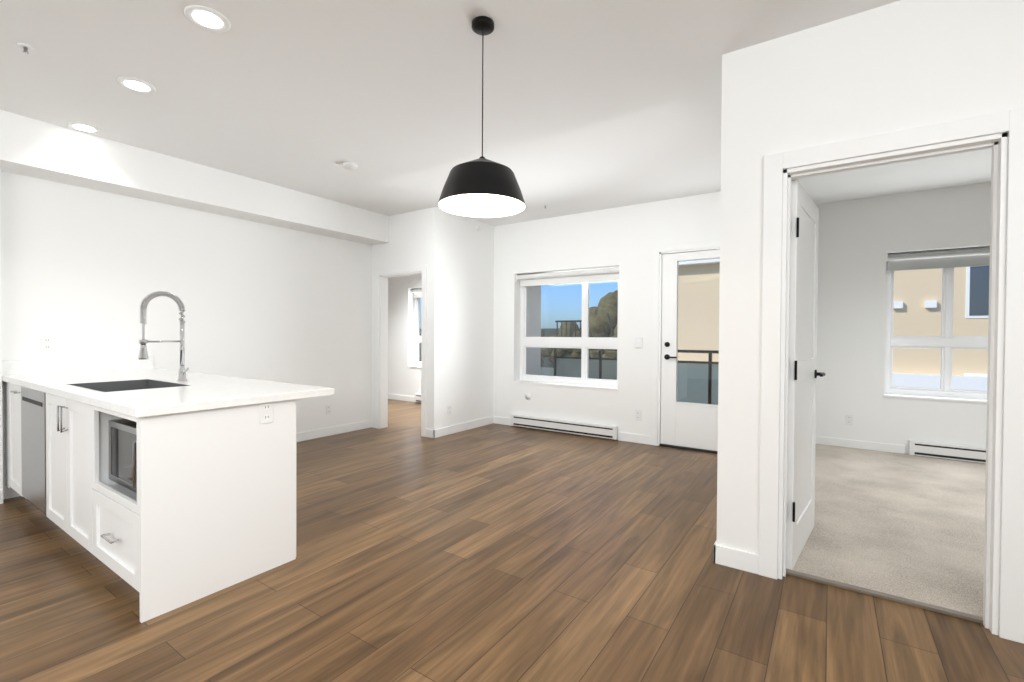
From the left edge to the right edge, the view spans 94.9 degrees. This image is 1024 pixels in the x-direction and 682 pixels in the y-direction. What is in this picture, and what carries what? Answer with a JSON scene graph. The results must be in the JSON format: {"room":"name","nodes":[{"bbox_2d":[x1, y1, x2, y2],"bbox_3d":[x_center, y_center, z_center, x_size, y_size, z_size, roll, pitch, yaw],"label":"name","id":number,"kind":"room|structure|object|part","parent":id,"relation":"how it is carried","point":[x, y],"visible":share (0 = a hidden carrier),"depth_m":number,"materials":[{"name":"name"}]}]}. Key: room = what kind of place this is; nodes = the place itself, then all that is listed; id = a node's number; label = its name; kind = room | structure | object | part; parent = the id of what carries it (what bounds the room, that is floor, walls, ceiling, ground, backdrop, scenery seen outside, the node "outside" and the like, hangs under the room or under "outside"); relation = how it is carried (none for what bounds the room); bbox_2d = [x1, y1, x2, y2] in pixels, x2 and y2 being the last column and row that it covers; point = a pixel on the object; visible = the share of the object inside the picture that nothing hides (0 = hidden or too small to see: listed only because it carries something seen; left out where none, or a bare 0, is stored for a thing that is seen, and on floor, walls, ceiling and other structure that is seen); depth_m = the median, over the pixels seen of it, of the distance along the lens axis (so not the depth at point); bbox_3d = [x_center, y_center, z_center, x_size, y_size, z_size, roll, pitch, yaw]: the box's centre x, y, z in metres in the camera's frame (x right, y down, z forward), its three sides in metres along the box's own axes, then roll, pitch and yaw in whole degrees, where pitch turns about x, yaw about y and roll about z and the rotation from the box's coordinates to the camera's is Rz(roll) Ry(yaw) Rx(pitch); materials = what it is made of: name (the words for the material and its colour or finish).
{"room":"open-plan living room","nodes":[
{"label":"open-plan living room","id":0,"kind":"room"},
{"bbox_2d":[0,167,2,489],"bbox_3d":[-4.923,-0.021,1.609,0.105,2.410,4.335,1,1,34],"label":"wall","id":1,"kind":"structure","parent":0,"point":[1,453],"depth_m":3.37,"materials":[{"name":"white paint"}]},
{"bbox_2d":[0,489,2,503],"bbox_3d":[-4.882,1.134,1.591,0.013,0.100,4.335,1,1,34],"label":"baseboard","id":2,"kind":"structure","parent":1,"relation":"attached to","point":[1,491],"depth_m":3.37,"materials":[{"name":"white paint"}]},
{"bbox_2d":[1,171,371,498],"bbox_3d":[-4.035,-0.204,3.115,0.120,2.748,7.826,1,1,34],"label":"wall","id":3,"kind":"structure","parent":0,"point":[85,272],"depth_m":4.44,"materials":[{"name":"white paint"}]},
{"bbox_2d":[41,336,52,350],"bbox_3d":[-3.604,0.020,3.642,0.007,0.115,0.070,1,1,34],"label":"outlet","id":4,"kind":"object","parent":3,"relation":"attached to","point":[46,343],"visible":1,"depth_m":3.64,"materials":[{"name":"white plastic"}]},
{"bbox_2d":[2,356,153,374],"bbox_3d":[-3.477,0.193,3.819,0.020,0.105,0.938,1,1,34],"label":"backsplash","id":5,"kind":"structure","parent":3,"relation":"attached to","point":[9,367],"depth_m":3.74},
{"bbox_2d":[326,404,330,413],"bbox_3d":[-2.222,0.829,5.697,0.006,0.115,0.070,1,1,34],"label":"outlet","id":6,"kind":"object","parent":3,"relation":"attached to","point":[327,408],"visible":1,"depth_m":5.68,"materials":[{"name":"white plastic"}]},
{"bbox_2d":[296,420,373,441],"bbox_3d":[-2.538,1.103,5.225,0.020,0.100,2.429,1,1,34],"label":"baseboard","id":7,"kind":"structure","parent":3,"relation":"attached to","point":[318,433],"depth_m":5.74,"materials":[{"name":"white paint"}]},
{"bbox_2d":[0,110,388,244],"bbox_3d":[-3.874,-1.406,2.923,0.332,0.338,7.706,1,1,34],"label":"wall","id":8,"kind":"structure","parent":0,"point":[34,148],"depth_m":4.02,"materials":[{"name":"white paint"}]},
{"bbox_2d":[372,208,427,428],"bbox_3d":[-1.405,-0.224,5.986,1.008,2.748,0.120,1,1,34],"label":"wall","id":9,"kind":"structure","parent":0,"point":[406,246],"depth_m":5.90,"materials":[{"name":"white paint"}]},
{"bbox_2d":[375,265,426,436],"bbox_3d":[-1.373,0.116,5.968,0.910,2.070,0.152,1,1,34],"label":"door frame","id":10,"kind":"structure","parent":9,"relation":"attached to","point":[381,356],"depth_m":6.13,"materials":[{"name":"white paint"}]},
{"bbox_2d":[388,274,421,402],"bbox_3d":[-1.444,-0.256,8.501,3.898,2.748,0.250,1,1,34],"label":"wall","id":11,"kind":"structure","parent":0,"point":[404,379],"depth_m":8.77,"materials":[{"name":"white paint"}]},
{"bbox_2d":[388,394,413,401],"bbox_3d":[-2.398,1.056,9.001,1.550,0.100,0.013,1,1,34],"label":"baseboard","id":12,"kind":"structure","parent":11,"relation":"attached to","point":[390,396],"depth_m":8.76,"materials":[{"name":"white paint"}]},
{"bbox_2d":[410,289,421,365],"bbox_3d":[-1.343,-0.245,8.435,1.200,1.430,0.185,1,1,34],"label":"window","id":13,"kind":"structure","parent":11,"relation":"in","point":[417,294],"depth_m":8.77,"materials":[{"name":"white plastic"}]},
{"bbox_2d":[410,289,421,297],"bbox_3d":[-1.367,-0.871,8.387,1.170,0.156,0.074,1,1,34],"label":"blind","id":14,"kind":"object","parent":13,"relation":"attached to","point":[417,293],"depth_m":8.65,"materials":[{"name":"white fabric"}]},
{"bbox_2d":[414,393,420,401],"bbox_3d":[-1.375,1.030,8.274,0.904,0.151,0.063,1,1,34],"label":"heater","id":15,"kind":"object","parent":11,"relation":"attached to","point":[417,397],"visible":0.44,"depth_m":8.46,"materials":[{"name":"white metal"}]},
{"bbox_2d":[427,207,540,429],"bbox_3d":[-0.281,-0.225,6.567,0.200,2.748,2.344,1,1,34],"label":"wall","id":16,"kind":"structure","parent":0,"point":[460,300],"depth_m":5.99,"materials":[{"name":"white paint"}]},
{"bbox_2d":[448,405,451,414],"bbox_3d":[-0.770,0.856,5.828,0.006,0.115,0.070,1,1,34],"label":"outlet","id":17,"kind":"object","parent":16,"relation":"attached to","point":[449,409],"visible":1,"depth_m":5.83,"materials":[{"name":"white plastic"}]},
{"bbox_2d":[430,416,492,437],"bbox_3d":[-0.607,1.104,6.093,0.041,0.100,1.199,1,1,34],"label":"baseboard","id":18,"kind":"structure","parent":16,"relation":"attached to","point":[452,429],"depth_m":5.98,"materials":[{"name":"white paint"}]},
{"bbox_2d":[0,0,991,225],"bbox_3d":[-0.857,-1.611,2.550,11.520,0.120,10.720,1,1,34],"label":"ceiling","id":19,"kind":"structure","parent":0,"point":[591,105],"depth_m":2.93,"materials":[{"name":"white paint"}]},
{"bbox_2d":[16,43,34,54],"bbox_3d":[-2.578,-1.544,2.490,0.068,0.035,0.068,1,1,34],"label":"sprinkler","id":20,"kind":"object","parent":19,"relation":"attached to","point":[26,47],"visible":1,"depth_m":2.48,"materials":[{"name":"white plastic"}]},
{"bbox_2d":[67,122,101,133],"bbox_3d":[-3.157,-1.573,3.471,0.190,0.008,0.190,1,1,34],"label":"recessed light","id":21,"kind":"object","parent":19,"relation":"in","point":[83,127],"visible":0.98,"depth_m":3.46,"materials":[{"name":"white plastic"}]},
{"bbox_2d":[117,77,155,93],"bbox_3d":[-2.294,-1.560,2.873,0.190,0.008,0.190,1,1,34],"label":"recessed light","id":22,"kind":"object","parent":19,"relation":"in","point":[136,85],"visible":1,"depth_m":2.87,"materials":[{"name":"white plastic"}]},
{"bbox_2d":[184,5,230,31],"bbox_3d":[-1.464,-1.548,2.262,0.190,0.008,0.190,1,1,34],"label":"recessed light","id":23,"kind":"object","parent":19,"relation":"in","point":[207,18],"visible":1,"depth_m":2.25,"materials":[{"name":"white plastic"}]},
{"bbox_2d":[342,162,356,169],"bbox_3d":[-1.447,-1.558,4.192,0.130,0.036,0.130,1,1,34],"label":"smoke detector","id":24,"kind":"object","parent":19,"relation":"attached to","point":[349,165],"visible":1,"depth_m":4.15,"materials":[{"name":"white plastic"}]},
{"bbox_2d":[438,16,525,217],"bbox_3d":[-0.144,-1.100,2.290,0.430,0.888,0.430,1,1,34],"label":"pendant lamp","id":25,"kind":"object","parent":19,"relation":"hanging from","point":[482,187],"visible":1,"depth_m":2.21,"materials":[{"name":"black metal"}]},
{"bbox_3d":[-0.146,-0.776,2.294,0.430,0.240,0.430,1,1,34],"label":"lamp shade","id":26,"kind":"part","parent":25,"relation":"part of","materials":[{"name":"black metal"}]},
{"bbox_3d":[-0.146,-0.769,2.294,0.424,0.226,0.424,1,1,34],"label":"lamp shade","id":27,"kind":"part","parent":25,"relation":"part of","materials":[{"name":"black metal"}]},
{"bbox_3d":[-0.143,-1.205,2.289,0.006,0.618,0.005,1,1,34],"label":"cord","id":28,"kind":"part","parent":25,"relation":"part of","materials":[{"name":"black metal"}]},
{"bbox_2d":[0,399,1023,681],"bbox_3d":[-0.973,1.257,2.441,11.520,0.120,10.370,1,1,34],"label":"floor","id":29,"kind":"structure","parent":0,"point":[496,553],"depth_m":2.20,"materials":[{"name":"wood"}]},
{"bbox_2d":[5,383,13,489],"bbox_3d":[-3.329,0.729,3.604,0.520,0.880,0.692,1,1,34],"label":"base cabinet","id":30,"kind":"object","parent":29,"relation":"on","point":[9,387],"depth_m":3.38,"materials":[{"name":"white wood"}]},
{"bbox_2d":[14,387,77,513],"bbox_3d":[-2.908,0.740,3.231,0.722,0.872,0.554,1,1,34],"label":"dishwasher","id":31,"kind":"object","parent":29,"relation":"on","point":[37,415],"depth_m":2.97,"materials":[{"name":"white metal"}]},
{"bbox_3d":[-3.384,0.348,3.202,0.113,0.010,0.036,1,1,34],"label":"handle","id":32,"kind":"part","parent":31,"relation":"part of","materials":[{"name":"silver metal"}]},
{"bbox_2d":[2,367,333,418],"bbox_3d":[-2.391,0.281,3.082,2.648,0.040,0.938,1,1,34],"label":"countertop","id":33,"kind":"structure","parent":31,"relation":"on","point":[209,392],"depth_m":2.55,"materials":[{"name":"white stone"}]},
{"bbox_3d":[-2.492,0.426,2.597,0.010,0.142,0.036,1,1,34],"label":"handle","id":34,"kind":"part","parent":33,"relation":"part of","materials":[{"name":"silver metal"}]},
{"bbox_3d":[-2.442,0.427,2.564,0.010,0.142,0.036,1,1,34],"label":"handle","id":35,"kind":"part","parent":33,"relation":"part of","materials":[{"name":"silver metal"}]},
{"bbox_2d":[134,291,189,382],"bbox_3d":[-2.197,-0.029,2.979,0.119,0.584,0.266,1,1,34],"label":"faucet","id":36,"kind":"object","parent":33,"relation":"on","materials":[{"name":"silver metal"}]},
{"bbox_3d":[-1.386,0.757,2.286,0.020,0.880,0.696,1,1,34],"label":"panel","id":37,"kind":"part","parent":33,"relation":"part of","materials":[{"name":"white"}]},
{"bbox_2d":[46,431,97,554],"bbox_3d":[-2.241,0.885,2.867,0.919,0.600,0.692,1,1,34],"label":"base cabinet","id":38,"kind":"object","parent":29,"relation":"on","point":[71,465],"depth_m":2.56,"materials":[{"name":"white wood"}]},
{"bbox_2d":[94,459,295,622],"bbox_3d":[-1.654,0.966,2.470,0.626,0.455,0.692,1,1,34],"label":"base cabinet","id":39,"kind":"object","parent":29,"relation":"on","point":[177,553],"depth_m":2.22,"materials":[{"name":"white wood"}]},
{"bbox_3d":[-1.857,0.910,2.171,0.132,0.010,0.036,1,1,34],"label":"handle","id":40,"kind":"part","parent":39,"relation":"part of","materials":[{"name":"silver metal"}]},
{"bbox_2d":[259,400,273,424],"bbox_3d":[-1.268,0.367,2.427,0.007,0.115,0.070,1,1,34],"label":"outlet","id":41,"kind":"object","parent":39,"relation":"attached to","point":[266,410],"depth_m":2.42,"materials":[{"name":"white paint"}]},
{"bbox_2d":[786,444,985,616],"bbox_3d":[3.866,1.213,2.965,3.862,0.014,3.568,1,1,34],"label":"bedroom floor","id":42,"kind":"structure","parent":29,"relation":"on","point":[908,526],"depth_m":3.03,"materials":[{"name":"beige carpet"}]},
{"bbox_2d":[493,191,720,445],"bbox_3d":[1.220,-0.205,5.717,3.400,2.748,0.250,1,1,34],"label":"wall","id":43,"kind":"structure","parent":0,"point":[625,239],"depth_m":5.66,"materials":[{"name":"white paint"}]},
{"bbox_2d":[493,416,511,425],"bbox_3d":[-0.113,1.102,6.474,0.309,0.100,0.013,1,1,34],"label":"baseboard","id":44,"kind":"structure","parent":43,"relation":"attached to","point":[497,420],"depth_m":6.48,"materials":[{"name":"white paint"}]},
{"bbox_2d":[525,393,530,399],"bbox_3d":[0.210,0.739,6.247,0.090,0.090,0.020,1,1,34],"label":"outlet plate","id":45,"kind":"object","parent":43,"relation":"attached to","point":[527,396],"visible":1,"depth_m":6.24,"materials":[{"name":"white plastic"}]},
{"bbox_2d":[511,414,617,439],"bbox_3d":[0.619,1.071,5.945,1.489,0.151,0.063,1,1,34],"label":"baseboard heater","id":46,"kind":"object","parent":43,"relation":"attached to","point":[585,428],"visible":1,"depth_m":5.87,"materials":[{"name":"white metal"}]},
{"bbox_2d":[513,380,617,389],"bbox_3d":[0.679,0.562,6.023,1.486,0.021,0.162,1,1,34],"label":"sill","id":47,"kind":"structure","parent":43,"relation":"attached to","point":[569,385],"depth_m":5.96,"materials":[{"name":"white paint"}]},
{"bbox_2d":[516,267,618,386],"bbox_3d":[0.716,-0.175,6.062,1.486,1.455,0.185,1,1,34],"label":"window","id":48,"kind":"structure","parent":43,"relation":"in","point":[585,342],"depth_m":6.03,"materials":[{"name":"white plastic"}]},
{"bbox_2d":[517,267,618,286],"bbox_3d":[0.692,-0.814,6.013,1.456,0.156,0.074,1,1,34],"label":"blind","id":49,"kind":"object","parent":48,"relation":"attached to","point":[603,274],"depth_m":5.98,"materials":[{"name":"white fabric"}]},
{"bbox_2d":[618,432,650,444],"bbox_3d":[1.415,1.124,5.438,0.395,0.100,0.013,1,1,34],"label":"baseboard","id":50,"kind":"structure","parent":43,"relation":"attached to","point":[629,437],"depth_m":5.43,"materials":[{"name":"white paint"}]},
{"bbox_2d":[635,410,640,419],"bbox_3d":[1.454,0.855,5.412,0.070,0.115,0.006,1,1,34],"label":"outlet","id":51,"kind":"object","parent":43,"relation":"attached to","point":[636,414],"visible":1,"depth_m":5.41,"materials":[{"name":"white plastic"}]},
{"bbox_2d":[635,337,642,347],"bbox_3d":[1.456,0.020,5.394,0.080,0.120,0.022,1,1,34],"label":"light switch","id":52,"kind":"object","parent":43,"relation":"attached to","point":[638,342],"visible":1,"depth_m":5.38,"materials":[{"name":"white plastic"}]},
{"bbox_2d":[651,240,719,445],"bbox_3d":[2.085,0.062,5.123,1.040,2.240,0.266,1,1,34],"label":"door frame","id":53,"kind":"structure","parent":43,"relation":"attached to","point":[657,341],"depth_m":5.28,"materials":[{"name":"white paint"}]},
{"bbox_2d":[659,444,717,453],"bbox_3d":[2.080,1.173,5.139,0.856,0.018,0.260,1,1,34],"label":"threshold","id":54,"kind":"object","parent":43,"relation":"attached to","point":[689,448],"depth_m":5.09,"materials":[{"name":"black metal"}]},
{"bbox_2d":[661,249,719,450],"bbox_3d":[2.029,0.098,5.041,0.848,2.126,0.107,1,1,34],"label":"balcony door","id":55,"kind":"structure","parent":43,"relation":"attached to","point":[689,424],"depth_m":5.18,"materials":[{"name":"white paint"}]},
{"bbox_3d":[1.752,0.110,5.198,0.145,0.198,0.056,1,1,34],"label":"handle","id":56,"kind":"part","parent":55,"relation":"part of","materials":[{"name":"black metal"}]},
{"bbox_3d":[2.044,-0.100,5.059,0.518,1.554,0.008,1,1,34],"label":"glass","id":57,"kind":"part","parent":55,"relation":"part of","materials":[{"name":"clear glass"}]},
{"bbox_2d":[716,0,1023,635],"bbox_3d":[2.853,-0.141,1.443,4.102,2.748,0.120,1,1,34],"label":"wall","id":58,"kind":"structure","parent":0,"point":[900,65],"depth_m":2.31,"materials":[{"name":"white paint"}]},
{"bbox_2d":[713,540,726,563],"bbox_3d":[1.812,1.149,3.624,0.038,0.100,2.568,1,1,34],"label":"baseboard","id":59,"kind":"structure","parent":58,"relation":"attached to","point":[718,551],"depth_m":2.55,"materials":[{"name":"white paint"}]},
{"bbox_2d":[742,551,751,562],"bbox_3d":[2.281,1.147,4.056,0.013,0.100,3.543,1,1,34],"label":"baseboard","id":60,"kind":"structure","parent":58,"relation":"attached to","point":[746,556],"depth_m":2.47,"materials":[{"name":"white paint"}]},
{"bbox_2d":[786,179,824,569],"bbox_3d":[1.713,0.178,2.720,0.165,2.041,0.789,1,1,34],"label":"bedroom door","id":61,"kind":"structure","parent":58,"relation":"in","point":[803,373],"depth_m":2.64,"materials":[{"name":"white paint"}]},
{"bbox_3d":[1.876,0.208,2.953,0.155,0.054,0.146,1,1,34],"label":"handle","id":62,"kind":"part","parent":61,"relation":"part of","materials":[{"name":"black metal"}]},
{"bbox_2d":[786,569,982,623],"bbox_3d":[1.736,1.208,2.246,0.760,0.017,0.035,1,1,34],"label":"trim","id":63,"kind":"structure","parent":58,"relation":"attached to","point":[937,609],"depth_m":2.21,"materials":[{"name":"beige"}]},
{"bbox_2d":[759,107,1023,643],"bbox_3d":[1.727,0.136,2.210,0.970,2.162,0.152,1,1,34],"label":"door frame","id":64,"kind":"structure","parent":58,"relation":"attached to","point":[1006,608],"depth_m":1.99,"materials":[{"name":"white paint"}]},
{"bbox_2d":[815,182,990,453],"bbox_3d":[4.996,-0.166,4.494,3.982,2.748,0.250,1,1,34],"label":"wall","id":65,"kind":"structure","parent":0,"point":[858,239],"depth_m":5.08,"materials":[{"name":"white paint"}]},
{"bbox_2d":[845,414,852,424],"bbox_3d":[3.733,0.871,5.204,0.070,0.115,0.007,1,1,34],"label":"outlet","id":66,"kind":"object","parent":65,"relation":"attached to","point":[848,419],"visible":1,"depth_m":5.20,"materials":[{"name":"white plastic"}]},
{"bbox_2d":[815,436,904,453],"bbox_3d":[3.707,1.141,5.221,1.020,0.100,0.013,1,1,34],"label":"baseboard","id":67,"kind":"structure","parent":65,"relation":"attached to","point":[895,448],"depth_m":5.14,"materials":[{"name":"white paint"}]},
{"bbox_2d":[884,394,986,402],"bbox_3d":[4.472,0.594,4.788,1.081,0.021,0.162,1,1,34],"label":"sill","id":68,"kind":"structure","parent":65,"relation":"attached to","point":[938,398],"depth_m":4.82,"materials":[{"name":"white paint"}]},
{"bbox_2d":[884,247,989,399],"bbox_3d":[4.510,-0.177,4.827,1.081,1.521,0.185,1,1,34],"label":"bedroom window","id":69,"kind":"structure","parent":65,"relation":"in","point":[947,342],"depth_m":4.89,"materials":[{"name":"white plastic"}]},
{"bbox_2d":[887,247,989,271],"bbox_3d":[4.486,-0.838,4.778,1.051,0.176,0.074,1,1,34],"label":"blind","id":70,"kind":"object","parent":69,"relation":"attached to","point":[973,257],"depth_m":4.84,"materials":[{"name":"grey fabric"}]},
{"bbox_2d":[909,439,985,462],"bbox_3d":[4.640,1.113,4.556,1.214,0.151,0.063,1,1,34],"label":"heater","id":71,"kind":"object","parent":65,"relation":"attached to","point":[950,451],"visible":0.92,"depth_m":4.71,"materials":[{"name":"white metal"}]},
{"label":"outside","id":72,"kind":"structure","parent":0,"visible":0},
{"bbox_2d":[541,367,553,375],"bbox_3d":[2.782,9.325,93.364,340.000,0.500,142.500,1,1,34],"label":"ground","id":73,"kind":"structure","parent":72,"point":[548,372],"depth_m":132.80,"materials":[{"name":"grey"}]},
{"bbox_2d":[419,328,579,367],"bbox_3d":[24.446,2.382,142.958,280.000,12.400,4.000,1,1,34],"label":"building","id":74,"kind":"structure","parent":73,"relation":"on","point":[548,333],"depth_m":149.42,"materials":[{"name":"grey"}]},
{"bbox_2d":[541,329,552,366],"bbox_3d":[3.802,3.449,74.567,5.492,11.750,5.104,1,1,34],"label":"tree","id":75,"kind":"object","parent":73,"relation":"on","point":[543,353],"depth_m":73.16,"materials":[{"name":"green plant"}]},
{"bbox_2d":[548,326,560,362],"bbox_3d":[8.043,3.244,73.570,5.210,12.235,4.923,1,1,34],"label":"tree","id":76,"kind":"object","parent":73,"relation":"on","point":[551,358],"depth_m":73.42,"materials":[{"name":"green plant"}]},
{"bbox_2d":[556,322,581,356],"bbox_3d":[8.525,3.304,65.660,4.813,12.321,5.218,1,1,34],"label":"tree","id":77,"kind":"object","parent":73,"relation":"on","point":[570,353],"depth_m":64.18,"materials":[{"name":"green plant"}]},
{"bbox_2d":[580,328,594,356],"bbox_3d":[11.403,3.296,65.011,4.481,12.389,5.345,1,1,34],"label":"tree","id":78,"kind":"object","parent":73,"relation":"on","point":[591,334],"depth_m":63.71,"materials":[{"name":"green plant"}]},
{"bbox_2d":[589,290,617,357],"bbox_3d":[6.069,3.488,27.256,3.772,12.889,3.348,1,1,34],"label":"tree","id":79,"kind":"object","parent":73,"relation":"on","point":[606,317],"depth_m":26.60,"materials":[{"name":"green plant"}]},
{"bbox_2d":[678,263,988,375],"bbox_3d":[15.807,2.411,13.464,20.900,17.500,10.000,1,1,34],"label":"building","id":80,"kind":"structure","parent":73,"relation":"on","point":[934,365],"depth_m":11.52,"materials":[{"name":"beige paint"}]},
{"bbox_2d":[679,258,986,390],"bbox_3d":[12.897,-0.178,9.163,20.950,10.450,0.350,1,1,34],"label":"bands","id":81,"kind":"object","parent":80,"relation":"attached to","point":[955,381],"depth_m":11.07,"materials":[{"name":"white"}]},
{"bbox_2d":[894,301,902,308],"bbox_3d":[9.511,-0.889,11.594,0.200,0.170,0.120,1,1,34],"label":"vent","id":82,"kind":"object","parent":80,"relation":"attached to","point":[900,303],"depth_m":11.54,"materials":[{"name":"white"}]},
{"bbox_2d":[925,300,936,307],"bbox_3d":[10.024,-0.882,11.246,0.200,0.170,0.120,1,1,34],"label":"vent","id":83,"kind":"object","parent":80,"relation":"attached to","point":[934,301],"depth_m":11.19,"materials":[{"name":"white"}]},
{"bbox_2d":[964,267,988,376],"bbox_3d":[16.238,0.193,7.105,13.720,10.520,0.030,1,1,34],"label":"frames","id":84,"kind":"object","parent":80,"relation":"attached to","point":[967,301],"depth_m":10.90,"materials":[{"name":"white"}]},
{"bbox_2d":[969,266,989,315],"bbox_3d":[16.238,0.193,7.105,13.600,10.400,0.050,1,1,34],"label":"building windows","id":85,"kind":"structure","parent":80,"relation":"attached to","point":[984,281],"depth_m":10.79,"materials":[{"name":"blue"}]},
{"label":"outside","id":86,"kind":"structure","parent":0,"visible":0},
{"bbox_3d":[1.670,1.278,6.456,3.550,0.170,1.458,1,1,34],"label":"floor","id":87,"kind":"structure","parent":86,"visible":0},
{"bbox_2d":[554,320,718,404],"bbox_3d":[2.066,0.434,6.941,3.280,1.510,0.050,1,1,34],"label":"railing","id":88,"kind":"object","parent":87,"relation":"on","point":[573,364],"depth_m":6.69,"materials":[{"name":"black metal"}]}
]}

